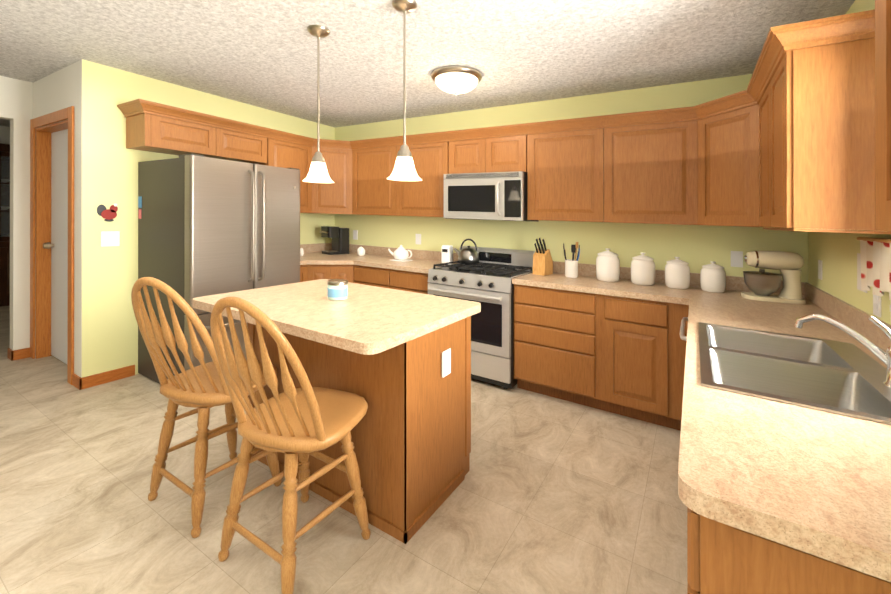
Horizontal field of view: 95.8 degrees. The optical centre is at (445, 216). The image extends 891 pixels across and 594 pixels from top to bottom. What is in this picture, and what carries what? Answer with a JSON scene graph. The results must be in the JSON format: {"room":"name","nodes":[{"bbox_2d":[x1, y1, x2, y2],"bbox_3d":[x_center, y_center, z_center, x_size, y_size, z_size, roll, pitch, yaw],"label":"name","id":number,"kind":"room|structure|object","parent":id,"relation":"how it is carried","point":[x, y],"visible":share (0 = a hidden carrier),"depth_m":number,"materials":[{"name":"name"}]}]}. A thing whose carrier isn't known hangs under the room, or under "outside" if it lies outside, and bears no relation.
{"room":"kitchen","nodes":[
{"label":"kitchen","id":0,"kind":"room"},
{"bbox_2d":[0,126,9,143],"bbox_3d":[-7.211,-0.080,4.156,0.100,2.591,8.300,0,0,32],"label":"wall","id":1,"kind":"structure","parent":0,"point":[4,134],"depth_m":5.67,"materials":[{"name":"grey paint"}]},
{"bbox_2d":[0,76,32,349],"bbox_3d":[-5.193,-0.024,1.280,0.110,2.544,5.528,0,0,32],"label":"wall","id":2,"kind":"structure","parent":0,"point":[16,102],"depth_m":3.54,"materials":[{"name":"white paint"}]},
{"bbox_2d":[33,59,81,377],"bbox_3d":[-3.210,0.042,3.380,1.276,2.484,0.130,0,0,32],"label":"wall","id":3,"kind":"structure","parent":0,"point":[60,89],"depth_m":3.06,"materials":[{"name":"paint"}]},
{"bbox_2d":[30,106,73,384],"bbox_3d":[-3.228,0.207,3.380,1.022,2.141,0.148,0,0,32],"label":"door frame","id":4,"kind":"structure","parent":3,"relation":"attached to","point":[40,166],"depth_m":3.56,"materials":[{"name":"brown wood"}]},
{"bbox_2d":[42,129,67,363],"bbox_3d":[-3.216,0.257,3.399,0.808,2.018,0.108,0,0,32],"label":"door leaf","id":5,"kind":"structure","parent":3,"relation":"in","point":[58,245],"depth_m":3.51,"materials":[{"name":"white"}]},
{"bbox_2d":[82,59,334,376],"bbox_3d":[-2.097,0.078,4.069,0.108,2.493,2.471,0,0,32],"label":"wall","id":6,"kind":"structure","parent":0,"point":[110,160],"depth_m":3.17,"materials":[{"name":"yellow paint"}]},
{"bbox_2d":[76,365,134,389],"bbox_3d":[-2.620,1.240,3.124,0.033,0.095,0.345,0,0,32],"label":"baseboard","id":7,"kind":"structure","parent":6,"relation":"attached to","point":[79,383],"depth_m":3.09,"materials":[{"name":"brown wood"}]},
{"bbox_2d":[97,203,117,221],"bbox_3d":[-2.614,-0.030,3.114,0.009,0.144,0.130,0,0,32],"label":"rooster","id":8,"kind":"object","parent":6,"relation":"attached to","point":[109,215],"visible":1,"depth_m":3.12,"materials":[{"name":"red"}]},
{"bbox_2d":[101,231,119,246],"bbox_3d":[-2.605,0.175,3.131,0.011,0.117,0.115,0,0,32],"label":"switch plate","id":9,"kind":"object","parent":6,"relation":"attached to","point":[110,238],"visible":1,"depth_m":3.13,"materials":[{"name":"white plastic"}]},
{"bbox_2d":[129,100,216,157],"bbox_3d":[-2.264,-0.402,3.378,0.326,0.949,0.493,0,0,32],"label":"upper cabinet","id":10,"kind":"object","parent":6,"relation":"attached to","point":[153,126],"depth_m":3.21,"materials":[{"name":"brown wood"}]},
{"bbox_2d":[217,117,268,165],"bbox_3d":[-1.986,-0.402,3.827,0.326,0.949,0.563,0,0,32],"label":"upper cabinet","id":11,"kind":"object","parent":6,"relation":"attached to","point":[238,141],"depth_m":3.70,"materials":[{"name":"brown wood"}]},
{"bbox_2d":[269,128,320,212],"bbox_3d":[-1.701,-0.401,4.253,0.364,0.949,0.590,0,0,32],"label":"upper cabinet","id":12,"kind":"object","parent":6,"relation":"attached to","point":[286,150],"depth_m":4.17,"materials":[{"name":"brown wood"}]},
{"bbox_2d":[0,306,687,593],"bbox_3d":[-3.332,1.259,1.756,9.420,0.382,8.300,0,0,32],"label":"floor","id":13,"kind":"structure","parent":0,"point":[550,495],"depth_m":1.84,"materials":[{"name":"tile"}]},
{"bbox_2d":[0,239,7,306],"bbox_3d":[-6.180,0.769,5.222,0.490,0.854,0.570,0,0,32],"label":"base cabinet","id":14,"kind":"object","parent":13,"relation":"on","point":[3,242],"depth_m":5.32,"materials":[{"name":"brown wood"}]},
{"bbox_2d":[8,239,9,305],"bbox_3d":[-5.970,0.770,5.562,0.490,0.854,0.501,0,0,32],"label":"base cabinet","id":15,"kind":"object","parent":13,"relation":"on","point":[8,239],"depth_m":5.36,"materials":[{"name":"brown wood"}]},
{"bbox_2d":[131,277,281,537],"bbox_3d":[-1.107,0.788,1.873,0.486,1.102,0.614,0,0,32],"label":"stool","id":16,"kind":"object","parent":13,"relation":"on","point":[202,389],"visible":0.81,"depth_m":1.72,"materials":[{"name":"brown wood"}]},
{"bbox_2d":[138,154,299,383],"bbox_3d":[-1.880,0.435,3.449,0.895,1.773,0.940,0,0,32],"label":"refrigerator","id":17,"kind":"object","parent":13,"relation":"on","point":[207,226],"visible":0.71,"depth_m":3.10,"materials":[{"name":"grey metal"}]},
{"bbox_2d":[138,196,141,218],"bbox_3d":[-2.476,-0.071,3.262,0.055,0.181,0.003,0,0,32],"label":"magnets","id":18,"kind":"object","parent":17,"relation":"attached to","point":[139,204],"visible":1,"depth_m":3.26,"materials":[{"name":"blue"}]},
{"bbox_2d":[210,296,370,593],"bbox_3d":[-0.603,0.803,1.560,0.491,1.102,0.615,0,0,32],"label":"stool","id":19,"kind":"object","parent":13,"relation":"on","point":[303,422],"visible":1,"depth_m":1.43,"materials":[{"name":"brown wood"}]},
{"bbox_2d":[300,259,315,281],"bbox_3d":[-1.655,0.839,4.048,0.655,0.772,0.290,0,0,32],"label":"base cabinet","id":20,"kind":"object","parent":13,"relation":"on","point":[302,261],"depth_m":3.93,"materials":[{"name":"brown wood"}]},
{"bbox_2d":[192,279,480,543],"bbox_3d":[-0.550,0.892,2.101,1.230,0.949,0.890,0,0,32],"label":"kitchen island","id":21,"kind":"object","parent":13,"relation":"on","point":[399,361],"visible":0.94,"depth_m":1.84,"materials":[{"name":"brown wood"}]},
{"bbox_2d":[327,279,347,299],"bbox_3d":[-0.575,0.390,2.147,0.108,0.100,0.107,0,0,32],"label":"candle jar","id":22,"kind":"object","parent":21,"relation":"on","point":[337,289],"visible":1,"depth_m":2.10,"materials":[{"name":"blue glass"}]},
{"bbox_2d":[300,251,394,282],"bbox_3d":[-1.237,0.853,4.409,0.987,0.792,0.978,0,0,32],"label":"base cabinet","id":23,"kind":"object","parent":13,"relation":"on","point":[337,266],"depth_m":4.05,"materials":[{"name":"brown wood"}]},
{"bbox_2d":[320,226,348,254],"bbox_3d":[-1.300,0.276,4.694,0.200,0.326,0.309,0,0,44],"label":"coffee maker","id":24,"kind":"object","parent":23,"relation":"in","point":[340,239],"visible":1,"depth_m":4.65,"materials":[{"name":"black plastic"}]},
{"bbox_2d":[357,247,364,255],"bbox_3d":[-0.955,0.394,4.556,0.090,0.103,0.090,0,0,32],"label":"sugar bowl","id":25,"kind":"object","parent":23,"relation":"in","point":[360,251],"visible":1,"depth_m":4.52,"materials":[{"name":"white ceramic"}]},
{"bbox_2d":[356,259,427,288],"bbox_3d":[-0.582,0.958,4.194,0.585,0.945,0.655,0,0,32],"label":"base cabinet","id":26,"kind":"object","parent":13,"relation":"on","point":[382,273],"depth_m":3.92,"materials":[{"name":"brown wood"}]},
{"bbox_2d":[388,245,411,261],"bbox_3d":[-0.472,0.380,4.199,0.235,0.165,0.170,0,0,32],"label":"teapot","id":27,"kind":"object","parent":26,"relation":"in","point":[401,253],"visible":1,"depth_m":4.14,"materials":[{"name":"white ceramic"}]},
{"bbox_2d":[396,259,457,293],"bbox_3d":[-0.202,0.958,3.982,0.530,0.945,0.615,0,0,32],"label":"base cabinet","id":28,"kind":"object","parent":13,"relation":"on","point":[413,277],"depth_m":3.70,"materials":[{"name":"brown wood"}]},
{"bbox_2d":[441,245,452,263],"bbox_3d":[0.018,0.381,4.000,0.100,0.188,0.093,0,0,32],"label":"can opener","id":29,"kind":"object","parent":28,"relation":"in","point":[446,253],"visible":0.94,"depth_m":3.97,"materials":[{"name":"white plastic"}]},
{"bbox_2d":[428,246,535,388],"bbox_3d":[0.321,0.843,3.577,0.774,1.093,0.703,0,0,32],"label":"range","id":30,"kind":"object","parent":13,"relation":"on","point":[485,281],"visible":0.65,"depth_m":3.27,"materials":[{"name":"silver metal"}]},
{"bbox_2d":[454,239,478,263],"bbox_3d":[0.205,0.326,3.840,0.239,0.230,0.200,0,0,32],"label":"kettle","id":31,"kind":"object","parent":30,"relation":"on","point":[468,254],"visible":1,"depth_m":3.77,"materials":[{"name":"silver metal"}]},
{"bbox_2d":[512,275,611,408],"bbox_3d":[0.968,0.979,3.259,0.651,0.901,0.615,0,0,32],"label":"base cabinet","id":32,"kind":"object","parent":13,"relation":"on","point":[557,317],"depth_m":2.99,"materials":[{"name":"brown wood"}]},
{"bbox_2d":[532,238,552,275],"bbox_3d":[0.834,0.341,3.461,0.110,0.318,0.173,0,0,40],"label":"knife block","id":33,"kind":"object","parent":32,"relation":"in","point":[542,262],"visible":1,"depth_m":3.42,"materials":[{"name":"brown wood"}]},
{"bbox_2d":[563,242,579,277],"bbox_3d":[1.050,0.359,3.349,0.134,0.291,0.130,0,0,32],"label":"utensil crock","id":34,"kind":"object","parent":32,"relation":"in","point":[571,268],"visible":1,"depth_m":3.31,"materials":[{"name":"white ceramic"}]},
{"bbox_2d":[596,248,619,281],"bbox_3d":[1.292,0.383,3.203,0.176,0.258,0.176,0,0,32],"label":"canister","id":35,"kind":"object","parent":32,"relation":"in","point":[607,265],"visible":1,"depth_m":3.13,"materials":[{"name":"white ceramic"}]},
{"bbox_2d":[600,279,699,430],"bbox_3d":[1.489,0.978,2.937,0.574,0.901,0.615,0,0,32],"label":"base cabinet","id":36,"kind":"object","parent":13,"relation":"on","point":[643,328],"depth_m":2.70,"materials":[{"name":"brown wood"}]},
{"bbox_2d":[631,253,654,285],"bbox_3d":[1.506,0.397,3.071,0.168,0.243,0.168,0,0,32],"label":"canister","id":37,"kind":"object","parent":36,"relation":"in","point":[642,269],"visible":1,"depth_m":3.01,"materials":[{"name":"white ceramic"}]},
{"bbox_2d":[665,257,689,288],"bbox_3d":[1.699,0.410,2.951,0.160,0.228,0.160,0,0,32],"label":"canister","id":38,"kind":"object","parent":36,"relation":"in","point":[677,273],"visible":1,"depth_m":2.89,"materials":[{"name":"white ceramic"}]},
{"bbox_2d":[712,539,871,593],"bbox_3d":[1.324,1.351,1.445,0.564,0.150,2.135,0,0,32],"label":"base cabinet","id":39,"kind":"object","parent":13,"relation":"on","point":[738,571],"depth_m":0.68,"materials":[{"name":"brown wood"}]},
{"bbox_2d":[678,295,890,593],"bbox_3d":[1.260,0.527,1.448,0.674,0.093,2.130,0,0,32],"label":"countertop","id":40,"kind":"structure","parent":39,"relation":"on","point":[808,488],"depth_m":0.78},
{"bbox_2d":[741,250,805,303],"bbox_3d":[2.091,0.380,2.578,0.316,0.317,0.215,0,0,32],"label":"stand mixer","id":41,"kind":"object","parent":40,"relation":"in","point":[762,284],"visible":1,"depth_m":2.53,"materials":[{"name":"beige metal"}]},
{"bbox_2d":[699,322,890,424],"bbox_3d":[1.190,0.593,1.393,0.525,0.219,0.865,0,0,32],"label":"sink","id":42,"kind":"object","parent":40,"relation":"in","point":[841,378],"visible":0.6,"depth_m":1.40,"materials":[{"name":"silver metal"}]},
{"bbox_2d":[794,314,890,387],"bbox_3d":[1.303,0.403,1.299,0.237,0.197,0.250,0,0,32],"label":"faucet","id":43,"kind":"object","parent":40,"relation":"on","point":[880,354],"visible":1,"depth_m":1.25,"materials":[{"name":"silver metal"}]},
{"bbox_2d":[0,0,854,127],"bbox_3d":[-3.332,-1.190,1.760,9.420,0.382,8.300,0,0,32],"label":"ceiling","id":44,"kind":"structure","parent":0,"point":[261,53],"depth_m":2.59,"materials":[{"name":"white paint"}]},
{"bbox_2d":[303,25,333,182],"bbox_3d":[-0.755,-0.656,2.394,0.184,0.908,0.184,0,0,32],"label":"pendant light","id":45,"kind":"object","parent":44,"relation":"hanging from","point":[318,172],"visible":1,"depth_m":2.37,"materials":[{"name":"white glass"}]},
{"bbox_2d":[387,0,421,180],"bbox_3d":[-0.210,-0.640,2.070,0.184,0.908,0.184,0,0,32],"label":"pendant light","id":46,"kind":"object","parent":44,"relation":"hanging from","point":[404,169],"visible":1,"depth_m":2.05,"materials":[{"name":"white glass"}]},
{"bbox_2d":[431,65,481,94],"bbox_3d":[0.084,-1.007,3.073,0.390,0.160,0.390,0,0,32],"label":"flush ceiling light","id":47,"kind":"object","parent":44,"relation":"hanging from","point":[455,79],"visible":1,"depth_m":2.96,"materials":[{"name":"white glass"}]},
{"bbox_2d":[335,74,807,282],"bbox_3d":[0.550,0.159,3.950,4.740,2.573,0.110,0,0,32],"label":"wall","id":48,"kind":"structure","parent":0,"point":[696,247],"depth_m":3.49,"materials":[{"name":"yellow paint"}]},
{"bbox_2d":[309,140,352,213],"bbox_3d":[-1.288,-0.400,4.614,0.686,0.769,0.686,0,0,32],"label":"upper cabinet","id":49,"kind":"object","parent":48,"relation":"attached to","point":[336,197],"depth_m":4.44,"materials":[{"name":"brown wood"}]},
{"bbox_2d":[353,230,357,239],"bbox_3d":[-1.097,0.225,4.898,0.072,0.117,0.007,0,0,32],"label":"electrical outlet plate","id":50,"kind":"object","parent":48,"relation":"attached to","point":[355,232],"depth_m":4.89,"materials":[{"name":"white plastic"}]},
{"bbox_2d":[353,140,400,215],"bbox_3d":[-0.695,-0.374,4.437,0.737,0.781,0.364,0,0,32],"label":"upper cabinet","id":51,"kind":"object","parent":48,"relation":"attached to","point":[373,193],"depth_m":4.29,"materials":[{"name":"brown wood"}]},
{"bbox_2d":[349,244,458,262],"bbox_3d":[-0.611,0.406,4.588,1.864,0.148,0.016,0,0,32],"label":"backsplash","id":52,"kind":"structure","parent":48,"relation":"attached to","point":[369,250],"depth_m":4.45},
{"bbox_2d":[416,234,420,244],"bbox_3d":[-0.297,0.249,4.403,0.072,0.117,0.007,0,0,32],"label":"electrical outlet plate","id":53,"kind":"object","parent":48,"relation":"attached to","point":[418,236],"depth_m":4.40,"materials":[{"name":"white plastic"}]},
{"bbox_2d":[401,132,448,216],"bbox_3d":[-0.182,-0.374,4.142,0.688,0.781,0.326,0,0,32],"label":"upper cabinet","id":54,"kind":"object","parent":48,"relation":"attached to","point":[430,154],"depth_m":3.95,"materials":[{"name":"brown wood"}]},
{"bbox_2d":[449,132,492,173],"bbox_3d":[0.302,-0.552,3.843,0.450,0.360,0.326,0,0,32],"label":"upper cabinet","id":55,"kind":"object","parent":48,"relation":"attached to","point":[467,154],"depth_m":3.69,"materials":[{"name":"brown wood"}]},
{"bbox_2d":[444,171,538,221],"bbox_3d":[0.405,-0.172,3.696,0.768,0.440,0.464,0,0,32],"label":"microwave","id":56,"kind":"object","parent":55,"relation":"attached to","point":[502,196],"visible":1,"depth_m":3.51,"materials":[{"name":"silver metal"}]},
{"bbox_2d":[493,128,528,171],"bbox_3d":[0.582,-0.552,3.670,0.450,0.360,0.326,0,0,32],"label":"upper cabinet","id":57,"kind":"object","parent":48,"relation":"attached to","point":[511,148],"depth_m":3.48,"materials":[{"name":"brown wood"}]},
{"bbox_2d":[526,124,592,221],"bbox_3d":[1.062,-0.323,3.373,0.678,0.780,0.326,0,0,32],"label":"upper cabinet","id":58,"kind":"object","parent":48,"relation":"attached to","point":[560,174],"depth_m":3.26,"materials":[{"name":"brown wood"}]},
{"bbox_2d":[593,112,684,224],"bbox_3d":[1.547,-0.323,3.051,0.726,0.780,0.364,0,0,32],"label":"upper cabinet","id":59,"kind":"object","parent":48,"relation":"attached to","point":[639,161],"depth_m":2.95,"materials":[{"name":"brown wood"}]},
{"bbox_2d":[685,85,748,226],"bbox_3d":[1.966,-0.382,2.603,0.686,0.927,0.686,0,0,32],"label":"upper cabinet","id":60,"kind":"object","parent":48,"relation":"attached to","point":[717,130],"depth_m":2.61,"materials":[{"name":"brown wood"}]},
{"bbox_2d":[731,251,742,266],"bbox_3d":[2.110,0.309,2.915,0.072,0.117,0.007,0,0,32],"label":"electrical outlet plate","id":61,"kind":"object","parent":48,"relation":"attached to","point":[736,258],"depth_m":2.91,"materials":[{"name":"white plastic"}]},
{"bbox_2d":[700,261,725,292],"bbox_3d":[1.885,0.423,2.837,0.150,0.213,0.150,0,0,32],"label":"canister","id":62,"kind":"object","parent":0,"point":[712,277],"visible":1,"depth_m":2.78,"materials":[{"name":"white ceramic"}]},
{"bbox_2d":[808,0,890,324],"bbox_3d":[0.417,0.145,-0.670,0.110,2.588,8.110,0,0,32],"label":"wall","id":63,"kind":"structure","parent":0,"point":[836,253],"depth_m":2.07,"materials":[{"name":"yellow paint"}]},
{"bbox_2d":[749,33,768,229],"bbox_3d":[1.843,-0.404,2.097,0.364,0.949,0.532,0,0,32],"label":"upper cabinet","id":64,"kind":"object","parent":63,"relation":"attached to","point":[759,81],"depth_m":2.27,"materials":[{"name":"brown wood"}]},
{"bbox_2d":[769,12,860,232],"bbox_3d":[1.657,-0.405,1.761,0.326,0.949,0.475,0,0,32],"label":"upper cabinet","id":65,"kind":"object","parent":63,"relation":"attached to","point":[795,135],"depth_m":1.59,"materials":[{"name":"brown wood"}]},
{"bbox_2d":[818,260,821,279],"bbox_3d":[2.267,0.323,2.436,0.007,0.116,0.072,0,0,32],"label":"electrical outlet plate","id":66,"kind":"object","parent":63,"relation":"attached to","point":[819,261],"depth_m":2.42,"materials":[{"name":"white plastic"}]},
{"bbox_2d":[857,253,866,292],"bbox_3d":[1.895,0.255,1.831,0.003,0.172,0.120,0,0,32],"label":"notes","id":67,"kind":"object","parent":63,"relation":"attached to","point":[859,272],"visible":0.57,"depth_m":1.86,"materials":[{"name":"white paper"}]},
{"bbox_2d":[856,237,890,299],"bbox_3d":[1.717,0.199,1.588,0.050,0.233,0.420,0,0,32],"label":"valance","id":68,"kind":"object","parent":63,"relation":"attached to","point":[875,255],"visible":1,"depth_m":1.59,"materials":[{"name":"fabric"}]},
{"bbox_2d":[861,0,890,233],"bbox_3d":[0.906,-0.344,0.545,0.326,0.766,0.510,0,0,32],"label":"upper cabinet","id":69,"kind":"object","parent":63,"relation":"attached to","point":[875,23],"depth_m":0.84,"materials":[{"name":"brown wood"}]},
{"bbox_2d":[873,295,880,316],"bbox_3d":[1.798,0.357,1.678,0.007,0.116,0.072,0,0,32],"label":"electrical outlet plate","id":70,"kind":"object","parent":63,"relation":"attached to","point":[876,299],"depth_m":1.67,"materials":[{"name":"white plastic"}]}
]}

